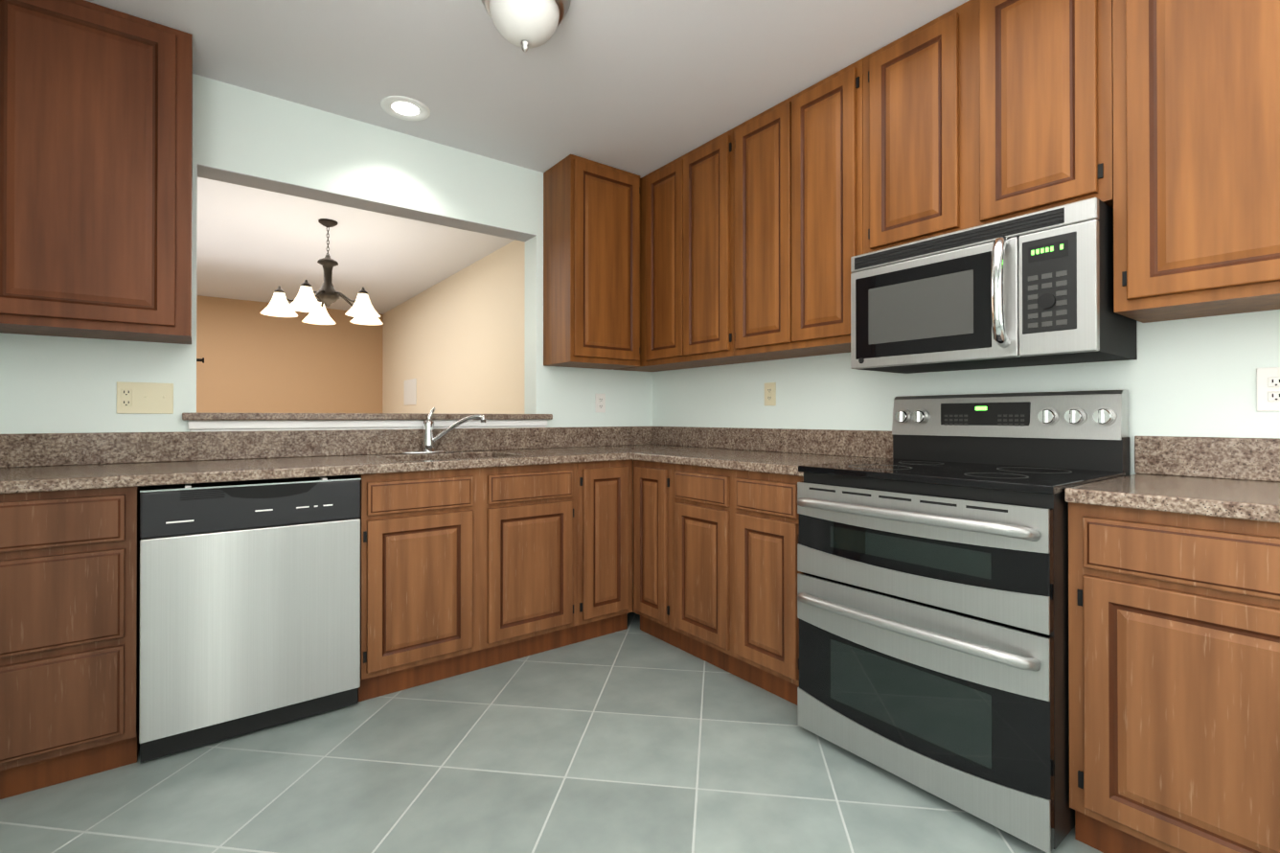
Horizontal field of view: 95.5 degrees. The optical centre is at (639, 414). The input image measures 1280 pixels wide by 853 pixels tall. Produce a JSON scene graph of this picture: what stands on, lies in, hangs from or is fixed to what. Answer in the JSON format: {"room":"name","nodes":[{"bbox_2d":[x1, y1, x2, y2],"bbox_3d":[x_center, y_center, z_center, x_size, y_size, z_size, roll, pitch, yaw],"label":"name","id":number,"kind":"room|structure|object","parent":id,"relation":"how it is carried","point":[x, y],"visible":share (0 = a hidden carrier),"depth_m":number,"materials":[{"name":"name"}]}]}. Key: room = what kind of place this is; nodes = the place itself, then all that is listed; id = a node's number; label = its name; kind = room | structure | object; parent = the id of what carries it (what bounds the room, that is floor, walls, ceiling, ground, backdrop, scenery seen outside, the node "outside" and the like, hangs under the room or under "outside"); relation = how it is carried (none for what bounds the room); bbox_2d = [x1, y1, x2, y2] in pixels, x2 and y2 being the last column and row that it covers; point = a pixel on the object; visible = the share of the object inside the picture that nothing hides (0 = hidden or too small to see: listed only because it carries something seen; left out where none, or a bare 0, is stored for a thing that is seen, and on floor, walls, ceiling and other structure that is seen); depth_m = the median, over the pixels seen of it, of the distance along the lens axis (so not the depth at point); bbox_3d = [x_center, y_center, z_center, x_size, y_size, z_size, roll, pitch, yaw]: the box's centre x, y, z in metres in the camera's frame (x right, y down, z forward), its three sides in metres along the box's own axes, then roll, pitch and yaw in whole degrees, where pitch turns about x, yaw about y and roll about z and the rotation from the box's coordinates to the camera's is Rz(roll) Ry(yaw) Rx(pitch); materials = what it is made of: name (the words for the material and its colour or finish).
{"room":"kitchen","nodes":[
{"label":"kitchen","id":0,"kind":"room"},
{"bbox_2d":[196,295,383,420],"bbox_3d":[-5.632,-0.126,6.402,5.520,2.500,0.150,0,0,-37],"label":"wall","id":1,"kind":"structure","parent":0,"point":[256,360],"depth_m":7.21,"materials":[{"name":"beige paint"}]},
{"bbox_2d":[0,73,652,587],"bbox_3d":[-1.141,-0.143,2.994,3.250,2.500,0.150,0,0,-37],"label":"wall","id":2,"kind":"structure","parent":0,"point":[65,384],"depth_m":2.64,"materials":[{"name":"white paint"}]},
{"bbox_2d":[0,0,192,343],"bbox_3d":[-1.950,-0.842,2.080,0.548,1.108,0.327,0,0,-37],"label":"upper cabinet","id":3,"kind":"object","parent":2,"relation":"attached to","point":[96,171],"visible":1,"depth_m":1.96,"materials":[{"name":"brown wood"}]},
{"bbox_2d":[116,381,173,413],"bbox_3d":[-1.941,-0.065,2.282,0.170,0.122,0.015,0,0,-37],"label":"outlet","id":4,"kind":"object","parent":2,"relation":"attached to","point":[147,398],"visible":1,"depth_m":2.28,"materials":[{"name":"beige plastic"}]},
{"bbox_2d":[196,357,204,363],"bbox_3d":[-1.828,-0.226,2.417,0.026,0.022,0.022,0,0,-37],"label":"hook","id":5,"kind":"object","parent":2,"relation":"attached to","point":[200,359],"visible":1,"depth_m":2.41,"materials":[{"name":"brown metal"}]},
{"bbox_2d":[182,412,552,420],"bbox_3d":[-1.234,0.011,2.918,1.670,0.031,0.238,0,0,-37],"label":"sill","id":6,"kind":"structure","parent":2,"relation":"attached to","point":[285,416],"depth_m":2.68,"materials":[{"name":"stone"}]},
{"bbox_2d":[188,419,547,431],"bbox_3d":[-1.185,0.053,2.851,1.627,0.052,0.021,0,0,-37],"label":"trim","id":7,"kind":"structure","parent":2,"relation":"attached to","point":[219,425],"depth_m":2.70,"materials":[{"name":"white paint"}]},
{"bbox_2d":[543,154,639,369],"bbox_3d":[-0.271,-0.835,3.355,0.468,1.108,0.327,0,0,-37],"label":"upper cabinet","id":8,"kind":"object","parent":2,"relation":"attached to","point":[591,263],"visible":1,"depth_m":3.21,"materials":[{"name":"brown wood"}]},
{"bbox_2d":[594,393,605,411],"bbox_3d":[-0.243,-0.070,3.576,0.072,0.116,0.009,0,0,-37],"label":"electrical outlet","id":9,"kind":"object","parent":2,"relation":"attached to","point":[600,402],"visible":1,"depth_m":3.57,"materials":[{"name":"white plastic"}]},
{"bbox_2d":[382,239,525,413],"bbox_3d":[-1.851,-0.129,5.864,0.150,2.500,5.280,0,0,-37],"label":"wall","id":10,"kind":"structure","parent":0,"point":[453,344],"depth_m":5.49,"materials":[{"name":"beige paint"}]},
{"bbox_2d":[403,378,416,405],"bbox_3d":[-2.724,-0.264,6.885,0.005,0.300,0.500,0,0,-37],"label":"light switch","id":11,"kind":"object","parent":10,"relation":"in","point":[410,391],"visible":1,"depth_m":6.86,"materials":[{"name":"white plastic"}]},
{"bbox_2d":[84,0,969,314],"bbox_3d":[-2.372,-1.446,2.430,5.900,0.100,10.430,0,0,-37],"label":"ceiling","id":12,"kind":"structure","parent":0,"point":[642,88],"depth_m":2.43,"materials":[{"name":"white paint"}]},
{"bbox_2d":[260,218,383,324],"bbox_3d":[-2.261,-1.042,4.196,0.798,0.690,0.776,0,0,-37],"label":"dining chandelier","id":13,"kind":"object","parent":12,"relation":"hanging from","point":[361,310],"visible":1,"depth_m":4.11,"materials":[{"name":"white glass"}]},
{"bbox_2d":[380,95,430,120],"bbox_3d":[-1.068,-1.390,2.648,0.210,0.008,0.210,0,0,-37],"label":"recessed light","id":14,"kind":"object","parent":12,"relation":"in","point":[403,107],"visible":1,"depth_m":2.64,"materials":[{"name":"white paint"}]},
{"bbox_2d":[480,0,570,52],"bbox_3d":[-0.381,-1.298,1.926,0.300,0.200,0.300,0,0,-37],"label":"flush-mount ceiling light","id":15,"kind":"object","parent":12,"relation":"attached to","point":[524,25],"visible":1,"depth_m":1.88,"materials":[{"name":"white glass"}]},
{"bbox_2d":[0,587,1103,852],"bbox_3d":[0.371,1.147,0.997,3.250,0.100,4.850,0,0,-37],"label":"floor","id":16,"kind":"structure","parent":0,"point":[632,739],"depth_m":1.73,"materials":[{"name":"tile"}]},
{"bbox_2d":[0,485,143,799],"bbox_3d":[-1.909,0.663,1.913,0.419,0.878,0.630,0,0,-37],"label":"base cabinet","id":17,"kind":"object","parent":16,"relation":"on","point":[69,627],"visible":0.94,"depth_m":1.71,"materials":[{"name":"brown wood"}]},
{"bbox_2d":[138,474,361,762],"bbox_3d":[-1.483,0.667,2.231,0.626,0.872,0.637,0,0,-37],"label":"dishwasher","id":18,"kind":"object","parent":16,"relation":"on","point":[249,605],"visible":1,"depth_m":1.96,"materials":[{"name":"silver metal"}]},
{"bbox_2d":[352,462,577,701],"bbox_3d":[-0.853,0.666,2.716,0.949,0.878,0.630,0,0,-37],"label":"base cabinet","id":19,"kind":"object","parent":16,"relation":"on","point":[464,570],"visible":0.94,"depth_m":2.42,"materials":[{"name":"brown wood"}]},
{"bbox_2d":[0,426,632,493],"bbox_3d":[-0.893,0.248,2.666,2.948,0.354,0.669,0,0,-37],"label":"countertop","id":20,"kind":"structure","parent":19,"relation":"on","point":[29,462],"depth_m":2.35,"materials":[{"name":"stone"}]},
{"bbox_2d":[401,407,485,454],"bbox_3d":[-0.959,0.077,2.836,0.346,0.227,0.235,0,0,-37],"label":"faucet","id":21,"kind":"object","parent":20,"relation":"on","point":[429,439],"visible":0.98,"depth_m":2.85,"materials":[{"name":"silver metal"}]},
{"bbox_2d":[572,459,632,643],"bbox_3d":[-0.345,0.668,3.103,0.324,0.878,0.627,0,0,-37],"label":"base cabinet","id":22,"kind":"object","parent":16,"relation":"on","point":[605,547],"visible":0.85,"depth_m":2.85,"materials":[{"name":"brown wood"}]},
{"bbox_2d":[633,459,681,648],"bbox_3d":[0.293,0.668,3.018,0.627,0.878,0.318,0,0,-37],"label":"base cabinet","id":23,"kind":"object","parent":16,"relation":"on","point":[653,545],"visible":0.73,"depth_m":2.81,"materials":[{"name":"brown wood"}]},
{"bbox_2d":[632,426,892,476],"bbox_3d":[0.539,0.148,2.677,0.654,0.154,1.044,0,0,-37],"label":"countertop","id":24,"kind":"structure","parent":23,"relation":"on","point":[770,450],"depth_m":2.81,"materials":[{"name":"stone"}]},
{"bbox_2d":[673,463,803,705],"bbox_3d":[0.626,0.666,2.578,0.630,0.878,0.781,0,0,-37],"label":"base cabinet","id":25,"kind":"object","parent":16,"relation":"on","point":[735,567],"visible":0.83,"depth_m":2.36,"materials":[{"name":"brown wood"}]},
{"bbox_2d":[797,389,1130,852],"bbox_3d":[1.020,0.513,1.903,0.774,1.178,0.761,0,0,-37],"label":"range","id":26,"kind":"object","parent":16,"relation":"on","point":[932,586],"visible":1,"depth_m":1.68,"materials":[{"name":"silver metal"}]},
{"bbox_2d":[1068,502,1279,852],"bbox_3d":[1.558,0.660,1.350,0.630,0.878,0.772,0,0,-37],"label":"base cabinet","id":27,"kind":"object","parent":16,"relation":"on","point":[1174,652],"visible":0.98,"depth_m":1.31,"materials":[{"name":"brown wood"}]},
{"bbox_2d":[1064,435,1279,523],"bbox_3d":[1.553,0.142,1.347,0.649,0.154,0.769,0,0,-37],"label":"countertop","id":28,"kind":"structure","parent":27,"relation":"on","point":[1230,477],"depth_m":1.59,"materials":[{"name":"stone"}]},
{"bbox_2d":[652,309,1279,474],"bbox_3d":[1.560,-0.148,2.001,0.150,2.500,4.700,0,0,-37],"label":"wall","id":29,"kind":"structure","parent":0,"point":[1196,377],"depth_m":2.04,"materials":[{"name":"white paint"}]},
{"bbox_2d":[613,128,774,371],"bbox_3d":[0.259,-0.836,3.318,0.327,1.108,1.026,0,0,-37],"label":"upper cabinet","id":30,"kind":"object","parent":29,"relation":"attached to","point":[686,261],"visible":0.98,"depth_m":3.06,"materials":[{"name":"brown wood"}]},
{"bbox_2d":[764,382,776,405],"bbox_3d":[0.677,-0.106,3.031,0.008,0.120,0.074,0,0,-37],"label":"electrical outlet","id":31,"kind":"object","parent":29,"relation":"attached to","point":[769,393],"visible":1,"depth_m":3.02,"materials":[{"name":"beige plastic"}]},
{"bbox_2d":[733,58,863,359],"bbox_3d":[0.778,-0.839,2.635,0.327,1.108,0.686,0,0,-37],"label":"upper cabinet","id":32,"kind":"object","parent":29,"relation":"attached to","point":[798,201],"visible":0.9,"depth_m":2.49,"materials":[{"name":"brown wood"}]},
{"bbox_2d":[863,0,1113,253],"bbox_3d":[1.222,-1.003,2.051,0.327,0.786,0.778,0,0,-37],"label":"upper cabinet","id":33,"kind":"object","parent":29,"relation":"attached to","point":[977,112],"visible":0.94,"depth_m":1.90,"materials":[{"name":"brown wood"}]},
{"bbox_2d":[850,197,1137,373],"bbox_3d":[1.161,-0.387,2.005,0.474,0.426,0.760,0,0,-37],"label":"over-the-range microwave","id":34,"kind":"object","parent":33,"relation":"attached to","point":[1034,288],"visible":1,"depth_m":1.82,"materials":[{"name":"silver metal"}]},
{"bbox_2d":[1112,0,1279,322],"bbox_3d":[1.685,-0.845,1.440,0.327,1.108,0.750,0,0,-37],"label":"upper cabinet","id":35,"kind":"object","parent":29,"relation":"attached to","point":[1196,158],"visible":1,"depth_m":1.51,"materials":[{"name":"brown wood"}]},
{"bbox_2d":[1256,366,1279,411],"bbox_3d":[1.759,-0.070,1.606,0.009,0.122,0.076,0,0,-37],"label":"electrical outlet","id":36,"kind":"object","parent":29,"relation":"attached to","point":[1268,385],"visible":1,"depth_m":1.62,"materials":[{"name":"white plastic"}]}
]}

